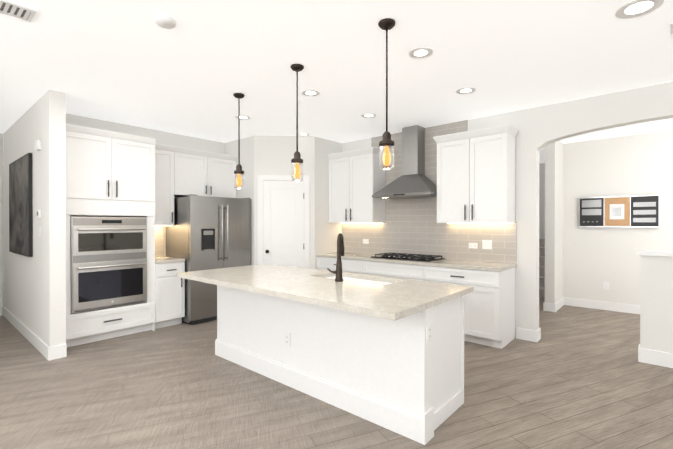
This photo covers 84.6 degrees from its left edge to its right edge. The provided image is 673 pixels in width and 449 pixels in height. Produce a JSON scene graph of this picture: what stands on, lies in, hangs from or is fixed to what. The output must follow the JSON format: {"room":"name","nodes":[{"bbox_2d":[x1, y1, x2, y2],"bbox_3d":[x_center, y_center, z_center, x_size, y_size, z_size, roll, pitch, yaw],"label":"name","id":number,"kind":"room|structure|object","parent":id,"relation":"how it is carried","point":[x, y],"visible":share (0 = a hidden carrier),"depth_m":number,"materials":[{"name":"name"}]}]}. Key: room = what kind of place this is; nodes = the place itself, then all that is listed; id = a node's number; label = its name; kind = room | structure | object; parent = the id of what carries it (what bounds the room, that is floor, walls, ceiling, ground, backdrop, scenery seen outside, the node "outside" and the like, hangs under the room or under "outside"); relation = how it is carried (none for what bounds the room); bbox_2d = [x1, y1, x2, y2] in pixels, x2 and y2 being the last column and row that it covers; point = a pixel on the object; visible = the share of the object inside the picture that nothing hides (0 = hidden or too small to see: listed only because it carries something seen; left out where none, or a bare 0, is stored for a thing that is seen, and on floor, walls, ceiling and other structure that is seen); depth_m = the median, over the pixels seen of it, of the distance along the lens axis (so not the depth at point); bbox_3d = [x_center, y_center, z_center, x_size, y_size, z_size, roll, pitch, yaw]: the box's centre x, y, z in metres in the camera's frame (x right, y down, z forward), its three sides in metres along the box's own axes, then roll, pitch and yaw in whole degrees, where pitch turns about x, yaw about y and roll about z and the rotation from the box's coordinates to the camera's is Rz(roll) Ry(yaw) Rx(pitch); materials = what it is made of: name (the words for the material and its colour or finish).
{"room":"kitchen","nodes":[
{"label":"kitchen","id":0,"kind":"room"},
{"bbox_2d":[0,133,3,314],"bbox_3d":[-6.017,-0.001,4.820,0.150,2.800,2.498,0,0,41],"label":"wall","id":1,"kind":"structure","parent":0,"point":[1,154],"depth_m":5.71,"materials":[{"name":"paint"}]},
{"bbox_2d":[0,177,1,315],"bbox_3d":[-5.475,0.333,5.313,0.018,2.130,1.010,0,0,41],"label":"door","id":2,"kind":"structure","parent":1,"relation":"in","point":[0,246],"depth_m":5.67,"materials":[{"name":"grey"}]},
{"bbox_2d":[3,89,65,346],"bbox_3d":[-4.006,-0.001,4.822,2.878,2.800,0.140,0,0,41],"label":"wall","id":3,"kind":"structure","parent":0,"point":[35,294],"depth_m":4.01,"materials":[{"name":"paint"}]},
{"bbox_2d":[9,153,32,256],"bbox_3d":[-4.077,-0.230,4.764,1.310,1.220,0.037,0,0,41],"label":"framed picture","id":4,"kind":"object","parent":3,"relation":"attached to","point":[20,211],"visible":1,"depth_m":4.59,"materials":[{"name":"black"}]},
{"bbox_2d":[3,306,66,360],"bbox_3d":[-3.998,1.332,4.810,2.875,0.135,0.155,0,0,41],"label":"baseboard","id":5,"kind":"structure","parent":3,"relation":"attached to","point":[46,351],"depth_m":4.13,"materials":[{"name":"white paint"}]},
{"bbox_2d":[35,140,41,150],"bbox_3d":[-3.281,-0.868,4.071,0.140,0.100,0.035,0,0,41],"label":"door chime","id":6,"kind":"object","parent":3,"relation":"attached to","point":[38,145],"visible":1,"depth_m":4.04,"materials":[{"name":"white plastic"}]},
{"bbox_2d":[36,210,40,217],"bbox_3d":[-3.291,-0.118,4.091,0.120,0.090,0.022,0,0,41],"label":"thermostat","id":7,"kind":"object","parent":3,"relation":"attached to","point":[38,213],"visible":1,"depth_m":4.06,"materials":[{"name":"white plastic"}]},
{"bbox_2d":[66,113,224,256],"bbox_3d":[-2.774,-0.002,5.479,0.120,2.800,2.468,0,0,41],"label":"wall","id":8,"kind":"structure","parent":0,"point":[176,140],"depth_m":5.51,"materials":[{"name":"paint"}]},
{"bbox_2d":[155,226,164,256],"bbox_3d":[-2.727,0.247,5.435,0.007,0.459,0.398,0,0,41],"label":"backsplash","id":9,"kind":"structure","parent":8,"relation":"attached to","point":[159,240],"depth_m":5.53,"materials":[{"name":"tile"}]},
{"bbox_2d":[155,143,178,225],"bbox_3d":[-2.581,-0.550,5.340,0.348,1.124,0.448,0,0,41],"label":"upper cabinet","id":10,"kind":"object","parent":8,"relation":"attached to","point":[166,158],"depth_m":5.26,"materials":[{"name":"paint"}]},
{"bbox_2d":[179,147,237,197],"bbox_3d":[-2.131,-0.774,5.857,0.348,0.679,1.044,0,0,41],"label":"upper cabinet","id":11,"kind":"object","parent":8,"relation":"attached to","point":[182,172],"depth_m":5.72,"materials":[{"name":"paint"}]},
{"bbox_2d":[225,135,341,268],"bbox_3d":[-0.908,-0.005,6.482,1.620,2.800,1.490,0,0,41],"label":"wall","id":12,"kind":"structure","parent":0,"point":[266,155],"depth_m":5.89,"materials":[{"name":"paint"}]},
{"bbox_2d":[258,175,309,267],"bbox_3d":[-0.833,0.309,5.851,0.593,2.175,0.584,0,0,41],"label":"pantry door","id":13,"kind":"structure","parent":12,"relation":"in","point":[283,219],"depth_m":5.85,"materials":[{"name":"white paint"}]},
{"bbox_2d":[0,299,672,448],"bbox_3d":[-0.215,1.426,4.220,18.000,0.050,18.000,0,0,41],"label":"floor","id":14,"kind":"structure","parent":0,"point":[574,377],"depth_m":2.97,"materials":[{"name":"brown wood"}]},
{"bbox_2d":[66,124,155,346],"bbox_3d":[-2.942,0.139,4.675,0.678,2.522,1.028,0,0,41],"label":"tall cabinet","id":15,"kind":"object","parent":14,"relation":"on","point":[110,173],"visible":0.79,"depth_m":4.47,"materials":[{"name":"paint"}]},
{"bbox_2d":[70,217,146,312],"bbox_3d":[-2.909,0.455,4.647,0.665,1.090,0.818,0,0,41],"label":"wall oven","id":16,"kind":"object","parent":15,"relation":"in","point":[108,258],"visible":0.98,"depth_m":4.43,"materials":[{"name":"silver metal"}]},
{"bbox_2d":[155,262,184,328],"bbox_3d":[-2.473,0.959,5.216,0.678,0.878,0.398,0,0,41],"label":"base cabinet","id":17,"kind":"object","parent":14,"relation":"on","point":[169,297],"visible":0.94,"depth_m":5.02,"materials":[{"name":"paint"}]},
{"bbox_2d":[155,256,184,263],"bbox_3d":[-2.484,0.498,5.225,0.648,0.040,0.398,0,0,41],"label":"countertop","id":18,"kind":"structure","parent":17,"relation":"on","point":[161,259],"depth_m":5.06,"materials":[{"name":"stone"}]},
{"bbox_2d":[166,194,250,324],"bbox_3d":[-1.938,0.489,5.703,0.825,1.815,1.010,0,0,41],"label":"refrigerator","id":19,"kind":"object","parent":14,"relation":"on","point":[205,232],"visible":0.79,"depth_m":5.33,"materials":[{"name":"silver metal"}]},
{"bbox_2d":[317,257,360,272],"bbox_3d":[0.266,0.958,5.840,0.990,0.878,0.618,0,0,41],"label":"base cabinet","id":20,"kind":"object","parent":14,"relation":"on","point":[350,266],"depth_m":5.69,"materials":[{"name":"paint"}]},
{"bbox_2d":[317,252,516,271],"bbox_3d":[0.950,0.498,5.237,2.811,0.040,0.628,0,0,41],"label":"countertop","id":21,"kind":"structure","parent":20,"relation":"on","point":[478,265],"depth_m":4.67,"materials":[{"name":"stone"}]},
{"bbox_2d":[371,252,444,261],"bbox_3d":[0.998,0.453,5.230,0.920,0.048,0.480,0,0,41],"label":"cooktop","id":22,"kind":"object","parent":21,"relation":"in","point":[415,257],"visible":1,"depth_m":5.11,"materials":[{"name":"black metal"}]},
{"bbox_2d":[215,284,470,444],"bbox_3d":[-0.121,0.964,3.463,2.481,0.878,0.767,0,0,41],"label":"kitchen island","id":23,"kind":"object","parent":14,"relation":"on","point":[361,347],"depth_m":2.79,"materials":[{"name":"paint"}]},
{"bbox_2d":[284,332,290,346],"bbox_3d":[-0.431,1.004,3.239,0.075,0.115,0.010,0,0,41],"label":"outlet","id":24,"kind":"object","parent":23,"relation":"attached to","point":[287,339],"visible":1,"depth_m":3.23,"materials":[{"name":"white plastic"}]},
{"bbox_2d":[177,268,452,319],"bbox_3d":[-0.402,0.504,3.134,2.540,0.040,0.720,0,0,41],"label":"island countertop","id":25,"kind":"structure","parent":23,"relation":"on","point":[381,301],"depth_m":2.72,"materials":[{"name":"beige stone"}]},
{"bbox_2d":[327,233,343,281],"bbox_3d":[0.020,0.279,3.198,0.121,0.408,0.204,0,0,41],"label":"faucet","id":26,"kind":"object","parent":25,"relation":"on","point":[340,253],"visible":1,"depth_m":3.15,"materials":[{"name":"black metal"}]},
{"bbox_2d":[329,276,396,283],"bbox_3d":[0.179,0.634,3.352,0.854,0.244,0.394,0,0,41],"label":"sink","id":27,"kind":"object","parent":25,"relation":"in","point":[364,279],"depth_m":3.50,"materials":[{"name":"white ceramic"}]},
{"bbox_2d":[426,323,431,342],"bbox_3d":[0.604,0.707,2.413,0.010,0.115,0.070,0,0,41],"label":"outlet","id":28,"kind":"object","parent":23,"relation":"attached to","point":[429,332],"visible":1,"depth_m":2.41,"materials":[{"name":"white plastic"}]},
{"bbox_2d":[357,260,416,279],"bbox_3d":[0.949,0.959,5.246,1.060,0.878,0.618,0,0,41],"label":"base cabinet","id":29,"kind":"object","parent":14,"relation":"on","point":[395,270],"depth_m":5.06,"materials":[{"name":"paint"}]},
{"bbox_2d":[417,265,514,348],"bbox_3d":[1.631,0.961,4.654,0.986,0.878,0.618,0,0,41],"label":"base cabinet","id":30,"kind":"object","parent":14,"relation":"on","point":[489,310],"depth_m":4.28,"materials":[{"name":"paint"}]},
{"bbox_2d":[539,238,544,298],"bbox_3d":[3.936,0.850,7.925,1.400,1.080,1.640,0,0,41],"label":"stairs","id":31,"kind":"structure","parent":14,"relation":"on","point":[541,268],"depth_m":7.43,"materials":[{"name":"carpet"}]},
{"bbox_2d":[0,0,672,165],"bbox_3d":[-0.215,-1.424,4.212,18.000,0.050,18.000,0,0,41],"label":"ceiling","id":32,"kind":"structure","parent":0,"point":[190,73],"depth_m":3.17,"materials":[{"name":"paint"}]},
{"bbox_2d":[0,0,36,22],"bbox_3d":[-2.132,-1.386,2.341,0.190,0.012,0.340,0,0,41],"label":"ceiling vent","id":33,"kind":"object","parent":32,"relation":"in","point":[15,10],"visible":0.96,"depth_m":2.40,"materials":[{"name":"white plastic"}]},
{"bbox_2d":[154,15,175,28],"bbox_3d":[-1.167,-1.374,2.522,0.136,0.036,0.136,0,0,41],"label":"smoke detector","id":34,"kind":"object","parent":32,"relation":"attached to","point":[165,21],"visible":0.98,"depth_m":2.49,"materials":[{"name":"white plastic"}]},
{"bbox_2d":[233,93,244,188],"bbox_3d":[-1.049,-0.890,3.985,0.120,1.012,0.120,0,0,41],"label":"pendant light","id":35,"kind":"object","parent":32,"relation":"hanging from","point":[238,170],"visible":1,"depth_m":3.98,"materials":[{"name":"brown metal"}]},
{"bbox_2d":[235,115,249,119],"bbox_3d":[-1.222,-1.396,4.836,0.194,0.007,0.194,0,0,41],"label":"recessed light","id":36,"kind":"object","parent":32,"relation":"in","point":[243,117],"visible":0.83,"depth_m":4.83,"materials":[{"name":"white plastic"}]},
{"bbox_2d":[290,64,303,181],"bbox_3d":[-0.347,-0.888,3.268,0.120,1.012,0.120,0,0,41],"label":"pendant light","id":37,"kind":"object","parent":32,"relation":"hanging from","point":[297,160],"visible":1,"depth_m":3.25,"materials":[{"name":"brown metal"}]},
{"bbox_2d":[298,133,309,135],"bbox_3d":[-0.513,-1.399,5.743,0.194,0.007,0.194,0,0,41],"label":"recessed light","id":38,"kind":"object","parent":32,"relation":"in","point":[303,134],"visible":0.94,"depth_m":5.75,"materials":[{"name":"white plastic"}]},
{"bbox_2d":[302,90,319,96],"bbox_3d":[-0.273,-1.393,3.931,0.194,0.007,0.194,0,0,41],"label":"recessed light","id":39,"kind":"object","parent":32,"relation":"in","point":[311,93],"visible":1,"depth_m":3.93,"materials":[{"name":"white plastic"}]},
{"bbox_2d":[361,113,375,117],"bbox_3d":[0.414,-1.396,4.752,0.194,0.007,0.194,0,0,41],"label":"recessed light","id":40,"kind":"object","parent":32,"relation":"in","point":[369,115],"visible":0.96,"depth_m":4.75,"materials":[{"name":"white plastic"}]},
{"bbox_2d":[378,18,395,169],"bbox_3d":[0.347,-0.886,2.558,0.120,1.012,0.120,0,0,41],"label":"pendant light","id":41,"kind":"object","parent":32,"relation":"hanging from","point":[387,142],"visible":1,"depth_m":2.54,"materials":[{"name":"brown metal"}]},
{"bbox_2d":[409,47,432,58],"bbox_3d":[0.685,-1.391,3.006,0.194,0.007,0.194,0,0,41],"label":"recessed light","id":42,"kind":"object","parent":32,"relation":"in","point":[420,52],"visible":1,"depth_m":3.00,"materials":[{"name":"white plastic"}]},
{"bbox_2d":[456,87,475,93],"bbox_3d":[1.348,-1.393,3.860,0.194,0.007,0.194,0,0,41],"label":"recessed light","id":43,"kind":"object","parent":32,"relation":"in","point":[466,90],"visible":1,"depth_m":3.85,"materials":[{"name":"white plastic"}]},
{"bbox_2d":[615,0,663,18],"bbox_3d":[1.941,-1.389,2.378,0.244,0.007,0.244,0,0,41],"label":"recessed light","id":44,"kind":"object","parent":32,"relation":"in","point":[634,9],"visible":1,"depth_m":2.38,"materials":[{"name":"white plastic"}]},
{"bbox_2d":[670,22,672,34],"bbox_3d":[2.498,-1.387,2.516,0.340,0.012,0.190,0,0,41],"label":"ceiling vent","id":45,"kind":"object","parent":32,"relation":"in","point":[671,29],"visible":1,"depth_m":2.62,"materials":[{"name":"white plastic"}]},
{"bbox_2d":[342,82,672,367],"bbox_3d":[3.615,0.004,3.437,9.198,2.800,0.210,0,0,41],"label":"wall","id":46,"kind":"structure","parent":0,"point":[539,128],"depth_m":4.17,"materials":[{"name":"paint"}]},
{"bbox_2d":[327,147,384,222],"bbox_3d":[0.317,-0.587,5.939,0.930,1.138,0.381,0,0,41],"label":"upper cabinet","id":47,"kind":"object","parent":46,"relation":"attached to","point":[356,179],"visible":0.96,"depth_m":5.76,"materials":[{"name":"paint"}]},
{"bbox_2d":[372,125,436,198],"bbox_3d":[1.020,-0.892,5.252,0.920,1.015,0.494,0,0,41],"label":"range hood","id":48,"kind":"object","parent":46,"relation":"attached to","point":[413,181],"visible":0.92,"depth_m":5.24,"materials":[{"name":"metal"}]},
{"bbox_2d":[342,120,516,263],"bbox_3d":[1.155,-0.462,5.470,2.811,1.877,0.007,0,0,41],"label":"backsplash","id":49,"kind":"structure","parent":46,"relation":"attached to","point":[410,226],"depth_m":5.33,"materials":[{"name":"tile"}]},
{"bbox_2d":[363,239,368,243],"bbox_3d":[0.477,0.276,6.049,0.115,0.075,0.010,0,0,41],"label":"electrical outlet","id":50,"kind":"object","parent":49,"relation":"attached to","point":[365,241],"visible":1,"depth_m":6.04,"materials":[{"name":"white plastic"}]},
{"bbox_2d":[469,243,477,248],"bbox_3d":[1.805,0.279,4.894,0.115,0.075,0.010,0,0,41],"label":"electrical outlet","id":51,"kind":"object","parent":49,"relation":"attached to","point":[473,245],"visible":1,"depth_m":4.89,"materials":[{"name":"white plastic"}]},
{"bbox_2d":[482,240,491,248],"bbox_3d":[1.940,0.260,4.775,0.120,0.120,0.012,0,0,41],"label":"light switch","id":52,"kind":"object","parent":49,"relation":"attached to","point":[486,244],"visible":1,"depth_m":4.77,"materials":[{"name":"white plastic"}]},
{"bbox_2d":[433,124,517,222],"bbox_3d":[1.746,-0.583,4.697,0.945,1.138,0.381,0,0,41],"label":"upper cabinet","id":53,"kind":"object","parent":46,"relation":"attached to","point":[475,176],"visible":1,"depth_m":4.53,"materials":[{"name":"paint"}]},
{"bbox_2d":[516,327,540,341],"bbox_3d":[2.354,1.333,4.537,0.230,0.135,0.180,0,0,41],"label":"baseboard","id":54,"kind":"structure","parent":46,"relation":"attached to","point":[528,335],"depth_m":4.47,"materials":[{"name":"white paint"}]},
{"bbox_2d":[539,163,542,237],"bbox_3d":[4.593,-0.012,8.716,1.730,2.800,0.100,0,0,41],"label":"wall","id":55,"kind":"structure","parent":0,"point":[540,164],"depth_m":8.54,"materials":[{"name":"paint"}]},
{"bbox_2d":[543,140,562,303],"bbox_3d":[3.649,-0.005,6.205,0.140,2.800,0.672,0,0,41],"label":"wall","id":56,"kind":"structure","parent":0,"point":[553,165],"depth_m":5.98,"materials":[{"name":"paint"}]},
{"bbox_2d":[563,130,672,305],"bbox_3d":[6.311,0.001,4.451,6.460,2.800,0.122,0,0,41],"label":"wall","id":57,"kind":"structure","parent":0,"point":[583,262],"depth_m":5.97,"materials":[{"name":"paint"}]},
{"bbox_2d":[543,297,639,313],"bbox_3d":[6.032,1.334,4.145,6.475,0.135,0.714,0,0,41],"label":"baseboard","id":58,"kind":"structure","parent":57,"relation":"attached to","point":[594,304],"depth_m":6.01,"materials":[{"name":"white paint"}]},
{"bbox_2d":[603,282,608,288],"bbox_3d":[4.396,0.996,6.032,0.075,0.115,0.010,0,0,41],"label":"electrical outlet","id":59,"kind":"object","parent":57,"relation":"attached to","point":[605,285],"visible":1,"depth_m":6.03,"materials":[{"name":"white plastic"}]},
{"bbox_2d":[579,194,658,227],"bbox_3d":[4.485,-0.204,5.916,1.020,0.500,0.062,0,0,41],"label":"wall organizer","id":60,"kind":"object","parent":57,"relation":"attached to","point":[638,211],"visible":1,"depth_m":5.87,"materials":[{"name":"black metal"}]}
]}

